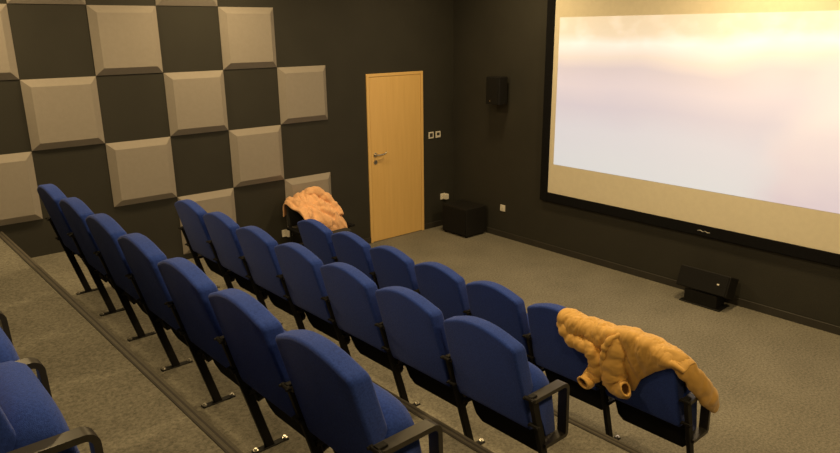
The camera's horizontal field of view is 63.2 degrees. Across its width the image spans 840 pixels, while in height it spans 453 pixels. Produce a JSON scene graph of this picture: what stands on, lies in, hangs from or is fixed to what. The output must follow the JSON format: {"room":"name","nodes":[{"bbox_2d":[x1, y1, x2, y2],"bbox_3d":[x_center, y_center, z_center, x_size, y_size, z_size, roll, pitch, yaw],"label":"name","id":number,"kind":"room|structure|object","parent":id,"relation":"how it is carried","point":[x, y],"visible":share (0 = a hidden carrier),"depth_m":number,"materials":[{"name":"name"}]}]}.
{"room":"auditorium","nodes":[
{"label":"auditorium","id":0,"kind":"room"},
{"bbox_2d":[0,238,224,452],"bbox_3d":[-1.883,1.333,1.786,3.266,0.276,8.600,-14,21,-39],"label":"floor","id":1,"kind":"structure","parent":0,"point":[92,384],"depth_m":3.35,"materials":[{"name":"carpet"}]},
{"bbox_2d":[0,311,19,362],"bbox_3d":[-1.540,0.545,2.374,0.354,0.906,0.544,-14,21,-40],"label":"chair","id":2,"kind":"object","parent":1,"relation":"on","point":[8,352],"visible":0.04,"depth_m":2.22,"materials":[{"name":"fabric"}]},
{"bbox_2d":[0,357,103,452],"bbox_3d":[-1.157,0.660,1.960,0.354,0.906,0.605,-14,21,-40],"label":"chair","id":3,"kind":"object","parent":1,"relation":"on","point":[31,421],"visible":1,"depth_m":1.80,"materials":[{"name":"fabric"}]},
{"bbox_2d":[0,0,453,258],"bbox_3d":[-2.741,-0.982,6.358,8.528,3.500,0.150,-14,21,-39],"label":"wall","id":4,"kind":"structure","parent":0,"point":[353,39],"depth_m":7.03,"materials":[{"name":"paint"}]},
{"bbox_2d":[0,4,18,79],"bbox_3d":[-3.539,-1.446,5.377,0.596,0.596,0.055,-14,21,-39],"label":"acoustic panel","id":5,"kind":"object","parent":4,"relation":"attached to","point":[8,65],"visible":1,"depth_m":5.53,"materials":[{"name":"fabric"}]},
{"bbox_2d":[0,152,42,225],"bbox_3d":[-3.527,-0.293,5.710,0.596,0.596,0.055,-14,21,-39],"label":"acoustic panel","id":6,"kind":"object","parent":4,"relation":"attached to","point":[19,196],"visible":1,"depth_m":5.78,"materials":[{"name":"fabric"}]},
{"bbox_2d":[6,0,85,4],"bbox_3d":[-3.090,-2.135,5.585,0.596,0.596,0.055,-14,21,-39],"label":"acoustic panel","id":7,"kind":"object","parent":4,"relation":"attached to","point":[7,1],"visible":1,"depth_m":5.67,"materials":[{"name":"fabric"}]},
{"bbox_2d":[20,76,104,150],"bbox_3d":[-3.077,-0.982,5.917,0.596,0.596,0.055,-14,21,-39],"label":"acoustic panel","id":8,"kind":"object","parent":4,"relation":"attached to","point":[60,112],"visible":1,"depth_m":5.88,"materials":[{"name":"fabric"}]},
{"bbox_2d":[0,231,242,452],"bbox_3d":[-0.718,0.929,2.705,0.050,0.047,8.598,-14,21,-40],"label":"trim","id":9,"kind":"structure","parent":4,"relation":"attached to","point":[210,430],"depth_m":3.47,"materials":[{"name":"grey metal"}]},
{"bbox_2d":[86,5,162,75],"bbox_3d":[-2.628,-1.671,6.125,0.596,0.596,0.055,-14,21,-39],"label":"acoustic panel","id":10,"kind":"object","parent":4,"relation":"attached to","point":[124,39],"visible":1,"depth_m":6.09,"materials":[{"name":"fabric"}]},
{"bbox_2d":[105,137,176,206],"bbox_3d":[-2.616,-0.518,6.457,0.596,0.596,0.055,-14,21,-39],"label":"acoustic panel","id":11,"kind":"object","parent":4,"relation":"attached to","point":[140,171],"visible":1,"depth_m":6.42,"materials":[{"name":"fabric"}]},
{"bbox_2d":[155,0,216,5],"bbox_3d":[-2.178,-2.360,6.332,0.596,0.596,0.055,-14,21,-39],"label":"acoustic panel","id":12,"kind":"object","parent":4,"relation":"attached to","point":[158,2],"visible":1,"depth_m":6.40,"materials":[{"name":"fabric"}]},
{"bbox_2d":[163,70,227,135],"bbox_3d":[-2.166,-1.207,6.665,0.596,0.596,0.055,-14,21,-39],"label":"acoustic panel","id":13,"kind":"object","parent":4,"relation":"attached to","point":[196,100],"visible":1,"depth_m":6.63,"materials":[{"name":"fabric"}]},
{"bbox_2d":[177,188,236,253],"bbox_3d":[-2.154,-0.054,6.997,0.596,0.596,0.055,-14,21,-39],"label":"acoustic panel","id":14,"kind":"object","parent":4,"relation":"attached to","point":[223,201],"visible":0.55,"depth_m":6.97,"materials":[{"name":"fabric"}]},
{"bbox_2d":[218,7,276,69],"bbox_3d":[-1.717,-1.896,6.872,0.596,0.596,0.055,-14,21,-39],"label":"acoustic panel","id":15,"kind":"object","parent":4,"relation":"attached to","point":[247,34],"visible":1,"depth_m":6.83,"materials":[{"name":"fabric"}]},
{"bbox_2d":[228,125,283,187],"bbox_3d":[-1.705,-0.744,7.205,0.596,0.596,0.055,-14,21,-39],"label":"acoustic panel","id":16,"kind":"object","parent":4,"relation":"attached to","point":[256,153],"visible":1,"depth_m":7.16,"materials":[{"name":"fabric"}]},
{"bbox_2d":[282,229,289,236],"bbox_3d":[-1.482,0.079,7.619,0.092,0.080,0.074,-14,21,-39],"label":"power socket","id":17,"kind":"object","parent":4,"relation":"attached to","point":[285,233],"visible":0.84,"depth_m":7.61,"materials":[{"name":"white plastic"}]},
{"bbox_2d":[277,65,327,123],"bbox_3d":[-1.255,-1.432,7.412,0.596,0.596,0.055,-14,21,-39],"label":"acoustic panel","id":18,"kind":"object","parent":4,"relation":"attached to","point":[302,91],"visible":1,"depth_m":7.37,"materials":[{"name":"fabric"}]},
{"bbox_2d":[284,172,330,227],"bbox_3d":[-1.243,-0.280,7.745,0.596,0.596,0.055,-14,21,-39],"label":"acoustic panel","id":19,"kind":"object","parent":4,"relation":"attached to","point":[293,186],"visible":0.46,"depth_m":7.65,"materials":[{"name":"fabric"}]},
{"bbox_2d":[218,290,493,452],"bbox_3d":[0.073,1.000,3.429,0.050,0.047,8.598,-14,21,-40],"label":"trim","id":20,"kind":"structure","parent":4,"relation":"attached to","point":[448,430],"depth_m":3.36,"materials":[{"name":"grey metal"}]},
{"bbox_2d":[366,71,423,242],"bbox_3d":[-0.326,-0.873,8.505,0.868,2.050,0.136,-14,21,-39],"label":"trim","id":21,"kind":"structure","parent":4,"relation":"attached to","point":[411,72],"depth_m":8.35,"materials":[{"name":"brown wood"}]},
{"bbox_2d":[369,74,421,241],"bbox_3d":[-0.278,-0.842,8.456,0.790,2.005,0.102,-14,21,-39],"label":"door","id":22,"kind":"structure","parent":4,"relation":"in","point":[395,101],"depth_m":8.44,"materials":[{"name":"brown wood"}]},
{"bbox_2d":[363,220,442,243],"bbox_3d":[-0.767,0.209,8.334,3.185,0.075,0.014,-14,21,-39],"label":"baseboard","id":23,"kind":"structure","parent":4,"relation":"attached to","point":[440,222],"depth_m":9.07,"materials":[{"name":"black wood"}]},
{"bbox_2d":[428,132,433,138],"bbox_3d":[0.143,-1.171,8.758,0.082,0.082,0.012,-14,21,-39],"label":"light switch","id":24,"kind":"object","parent":4,"relation":"attached to","point":[431,134],"visible":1,"depth_m":8.75,"materials":[{"name":"white plastic"}]},
{"bbox_2d":[435,131,440,137],"bbox_3d":[0.235,-1.192,8.833,0.082,0.082,0.014,-14,21,-39],"label":"light switch","id":25,"kind":"object","parent":4,"relation":"attached to","point":[438,133],"visible":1,"depth_m":8.83,"materials":[{"name":"white plastic"}]},
{"bbox_2d":[440,193,448,199],"bbox_3d":[0.328,-0.399,9.096,0.092,0.080,0.074,-14,21,-39],"label":"power socket","id":26,"kind":"object","parent":4,"relation":"attached to","point":[442,195],"visible":1,"depth_m":9.09,"materials":[{"name":"white plastic"}]},
{"bbox_2d":[554,409,643,452],"bbox_3d":[0.805,1.135,4.118,0.050,0.047,8.598,-14,21,-40],"label":"trim","id":27,"kind":"structure","parent":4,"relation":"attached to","point":[572,421],"depth_m":3.86,"materials":[{"name":"grey metal"}]},
{"bbox_2d":[32,251,476,452],"bbox_3d":[-1.485,1.527,2.193,4.304,0.329,8.600,-14,21,-39],"label":"floor","id":28,"kind":"structure","parent":0,"point":[232,417],"depth_m":3.90,"materials":[{"name":"carpet"}]},
{"bbox_2d":[37,184,107,294],"bbox_3d":[-2.431,0.125,4.857,0.354,0.906,0.544,-14,21,-40],"label":"chair","id":29,"kind":"object","parent":28,"relation":"on","point":[50,195],"visible":0.55,"depth_m":4.77,"materials":[{"name":"fabric"}]},
{"bbox_2d":[59,197,135,315],"bbox_3d":[-2.068,0.234,4.465,0.354,0.906,0.544,-14,21,-40],"label":"chair","id":30,"kind":"object","parent":28,"relation":"on","point":[75,211],"visible":0.56,"depth_m":4.37,"materials":[{"name":"fabric"}]},
{"bbox_2d":[85,213,170,341],"bbox_3d":[-1.706,0.344,4.073,0.354,0.906,0.544,-14,21,-40],"label":"chair","id":31,"kind":"object","parent":28,"relation":"on","point":[104,229],"visible":0.58,"depth_m":3.96,"materials":[{"name":"fabric"}]},
{"bbox_2d":[117,233,211,371],"bbox_3d":[-1.343,0.453,3.680,0.354,0.906,0.544,-14,21,-40],"label":"chair","id":32,"kind":"object","parent":28,"relation":"on","point":[142,255],"visible":0.65,"depth_m":3.55,"materials":[{"name":"fabric"}]},
{"bbox_2d":[157,257,263,408],"bbox_3d":[-0.981,0.563,3.288,0.354,0.906,0.544,-14,21,-40],"label":"chair","id":33,"kind":"object","parent":28,"relation":"on","point":[189,288],"visible":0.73,"depth_m":3.15,"materials":[{"name":"fabric"}]},
{"bbox_2d":[208,288,328,452],"bbox_3d":[-0.618,0.672,2.896,0.354,0.906,0.544,-14,21,-40],"label":"chair","id":34,"kind":"object","parent":28,"relation":"on","point":[249,329],"visible":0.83,"depth_m":2.75,"materials":[{"name":"fabric"}]},
{"bbox_2d":[275,329,442,452],"bbox_3d":[-0.235,0.788,2.481,0.354,0.906,0.605,-14,21,-40],"label":"chair","id":35,"kind":"object","parent":28,"relation":"on","point":[336,403],"visible":1,"depth_m":2.29,"materials":[{"name":"fabric"}]},
{"bbox_2d":[187,258,628,452],"bbox_3d":[-1.118,1.747,2.582,5.264,0.317,8.600,-14,21,-39],"label":"floor","id":36,"kind":"structure","parent":0,"point":[578,440],"depth_m":4.14,"materials":[{"name":"carpet"}]},
{"bbox_2d":[174,199,234,287],"bbox_3d":[-1.795,0.196,5.776,0.354,0.906,0.544,-14,21,-40],"label":"chair","id":37,"kind":"object","parent":36,"relation":"on","point":[195,232],"visible":0.6,"depth_m":5.65,"materials":[{"name":"fabric"}]},
{"bbox_2d":[203,211,267,299],"bbox_3d":[-1.433,0.305,5.383,0.354,0.906,0.544,-14,21,-40],"label":"chair","id":38,"kind":"object","parent":36,"relation":"on","point":[224,243],"visible":0.62,"depth_m":5.26,"materials":[{"name":"fabric"}]},
{"bbox_2d":[236,226,305,323],"bbox_3d":[-1.070,0.415,4.991,0.354,0.906,0.544,-14,21,-40],"label":"chair","id":39,"kind":"object","parent":36,"relation":"on","point":[260,260],"visible":0.77,"depth_m":4.86,"materials":[{"name":"fabric"}]},
{"bbox_2d":[274,242,350,344],"bbox_3d":[-0.708,0.524,4.599,0.354,0.906,0.544,-14,21,-40],"label":"chair","id":40,"kind":"object","parent":36,"relation":"on","point":[301,278],"visible":0.73,"depth_m":4.47,"materials":[{"name":"fabric"}]},
{"bbox_2d":[320,262,404,371],"bbox_3d":[-0.345,0.633,4.206,0.354,0.906,0.544,-14,21,-40],"label":"chair","id":41,"kind":"object","parent":36,"relation":"on","point":[351,300],"visible":0.73,"depth_m":4.07,"materials":[{"name":"fabric"}]},
{"bbox_2d":[374,286,467,406],"bbox_3d":[0.017,0.743,3.814,0.354,0.906,0.544,-14,21,-40],"label":"chair","id":42,"kind":"object","parent":36,"relation":"on","point":[412,330],"visible":0.73,"depth_m":3.69,"materials":[{"name":"fabric"}]},
{"bbox_2d":[440,316,569,452],"bbox_3d":[0.400,0.858,3.400,0.354,0.906,0.605,-14,21,-40],"label":"chair","id":43,"kind":"object","parent":36,"relation":"on","point":[487,366],"visible":0.93,"depth_m":3.27,"materials":[{"name":"fabric"}]},
{"bbox_2d":[369,225,839,452],"bbox_3d":[0.075,1.649,3.718,8.528,0.150,8.750,-14,21,-39],"label":"floor","id":44,"kind":"structure","parent":0,"point":[776,380],"depth_m":5.76,"materials":[{"name":"carpet"}]},
{"bbox_2d":[297,219,335,264],"bbox_3d":[-0.869,0.351,6.346,0.354,0.906,0.544,-14,21,-40],"label":"chair","id":45,"kind":"object","parent":44,"relation":"on","point":[316,237],"visible":0.42,"depth_m":6.13,"materials":[{"name":"blue fabric"}]},
{"bbox_2d":[286,205,354,241],"bbox_3d":[-1.088,0.102,7.472,0.630,0.766,0.527,-14,21,-39],"label":"chair","id":46,"kind":"object","parent":44,"relation":"on","point":[293,217],"visible":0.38,"depth_m":7.44,"materials":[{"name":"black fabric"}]},
{"bbox_2d":[283,186,347,230],"bbox_3d":[-1.144,-0.199,7.437,0.559,0.464,0.534,-14,21,-39],"label":"jacket","id":47,"kind":"object","parent":46,"relation":"on","point":[313,202],"visible":0.88,"depth_m":7.36,"materials":[{"name":"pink fabric"}]},
{"bbox_2d":[331,231,374,280],"bbox_3d":[-0.506,0.461,5.954,0.354,0.906,0.544,-14,21,-40],"label":"chair","id":48,"kind":"object","parent":44,"relation":"on","point":[351,249],"visible":0.44,"depth_m":5.72,"materials":[{"name":"fabric"}]},
{"bbox_2d":[369,245,418,289],"bbox_3d":[-0.144,0.570,5.562,0.354,0.906,0.544,-14,21,-40],"label":"chair","id":49,"kind":"object","parent":44,"relation":"on","point":[392,267],"visible":0.44,"depth_m":5.35,"materials":[{"name":"fabric"}]},
{"bbox_2d":[413,262,469,319],"bbox_3d":[0.219,0.679,5.170,0.354,0.906,0.544,-14,21,-40],"label":"chair","id":50,"kind":"object","parent":44,"relation":"on","point":[439,284],"visible":0.48,"depth_m":4.96,"materials":[{"name":"fabric"}]},
{"bbox_2d":[443,199,485,237],"bbox_3d":[0.567,-0.103,8.827,0.362,0.375,0.450,-14,21,-39],"label":"subwoofer","id":51,"kind":"object","parent":44,"relation":"on","point":[465,218],"visible":1,"depth_m":8.69,"materials":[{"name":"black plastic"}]},
{"bbox_2d":[443,205,465,235],"bbox_3d":[0.434,-0.079,8.715,0.012,0.330,0.424,-14,21,-39],"label":"grille","id":52,"kind":"object","parent":51,"relation":"attached to","point":[454,217],"depth_m":8.70,"materials":[{"name":"fabric"}]},
{"bbox_2d":[463,281,538,365],"bbox_3d":[0.581,0.789,4.777,0.354,0.906,0.544,-14,21,-40],"label":"chair","id":53,"kind":"object","parent":44,"relation":"on","point":[490,301],"visible":0.5,"depth_m":4.55,"materials":[{"name":"fabric"}]},
{"bbox_2d":[522,303,602,409],"bbox_3d":[0.944,0.898,4.385,0.354,0.906,0.544,-14,21,-40],"label":"chair","id":54,"kind":"object","parent":44,"relation":"on","point":[547,349],"visible":0.57,"depth_m":4.32,"materials":[{"name":"fabric"}]},
{"bbox_2d":[595,368,710,452],"bbox_3d":[1.327,1.014,3.971,0.354,0.906,0.605,-14,21,-40],"label":"chair","id":55,"kind":"object","parent":44,"relation":"on","point":[661,404],"visible":0.55,"depth_m":3.87,"materials":[{"name":"blue fabric"}]},
{"bbox_2d":[556,308,719,412],"bbox_3d":[1.200,0.779,3.896,0.938,0.469,0.346,10,19,33],"label":"jacket","id":56,"kind":"object","parent":55,"relation":"on","point":[619,356],"visible":0.98,"depth_m":3.81,"materials":[{"name":"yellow fabric"}]},
{"bbox_2d":[676,264,738,311],"bbox_3d":[2.719,0.568,6.485,0.252,0.340,0.490,-14,21,-39],"label":"speaker","id":57,"kind":"object","parent":44,"relation":"on","point":[720,285],"visible":1,"depth_m":6.40},
{"bbox_2d":[676,265,729,296],"bbox_3d":[2.652,0.508,6.409,0.078,0.180,0.476,-14,21,-39],"label":"grille","id":58,"kind":"object","parent":57,"relation":"attached to","point":[698,279],"depth_m":6.39,"materials":[{"name":"black plastic"}]},
{"bbox_2d":[453,0,839,326],"bbox_3d":[3.287,-0.875,5.767,0.150,3.500,8.600,-14,21,-39],"label":"wall","id":59,"kind":"structure","parent":0,"point":[497,149],"depth_m":7.95,"materials":[{"name":"paint"}]},
{"bbox_2d":[486,76,507,104],"bbox_3d":[0.927,-1.621,8.129,0.209,0.328,0.205,-14,21,-39],"label":"wall speaker","id":60,"kind":"object","parent":59,"relation":"attached to","point":[496,86],"visible":1,"depth_m":8.05,"materials":[{"name":"black plastic"}]},
{"bbox_2d":[486,77,498,104],"bbox_3d":[0.854,-1.603,8.069,0.013,0.316,0.193,-14,21,-39],"label":"grille","id":61,"kind":"object","parent":60,"relation":"attached to","point":[492,83],"depth_m":8.06,"materials":[{"name":"fabric"}]},
{"bbox_2d":[500,204,504,211],"bbox_3d":[1.038,-0.231,8.570,0.014,0.080,0.080,-14,21,-39],"label":"power socket","id":62,"kind":"object","parent":59,"relation":"attached to","point":[502,207],"visible":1,"depth_m":8.56,"materials":[{"name":"white plastic"}]},
{"bbox_2d":[486,227,839,334],"bbox_3d":[3.242,0.786,6.190,0.014,0.075,8.599,-14,21,-39],"label":"baseboard","id":63,"kind":"structure","parent":59,"relation":"attached to","point":[813,323],"depth_m":7.07,"materials":[{"name":"black wood"}]},
{"bbox_2d":[540,0,839,266],"bbox_3d":[2.799,-1.081,6.140,0.047,2.490,4.274,-14,21,-39],"label":"projection screen","id":64,"kind":"object","parent":59,"relation":"attached to","point":[715,119],"visible":1,"depth_m":6.37,"materials":[{"name":"white fabric"}]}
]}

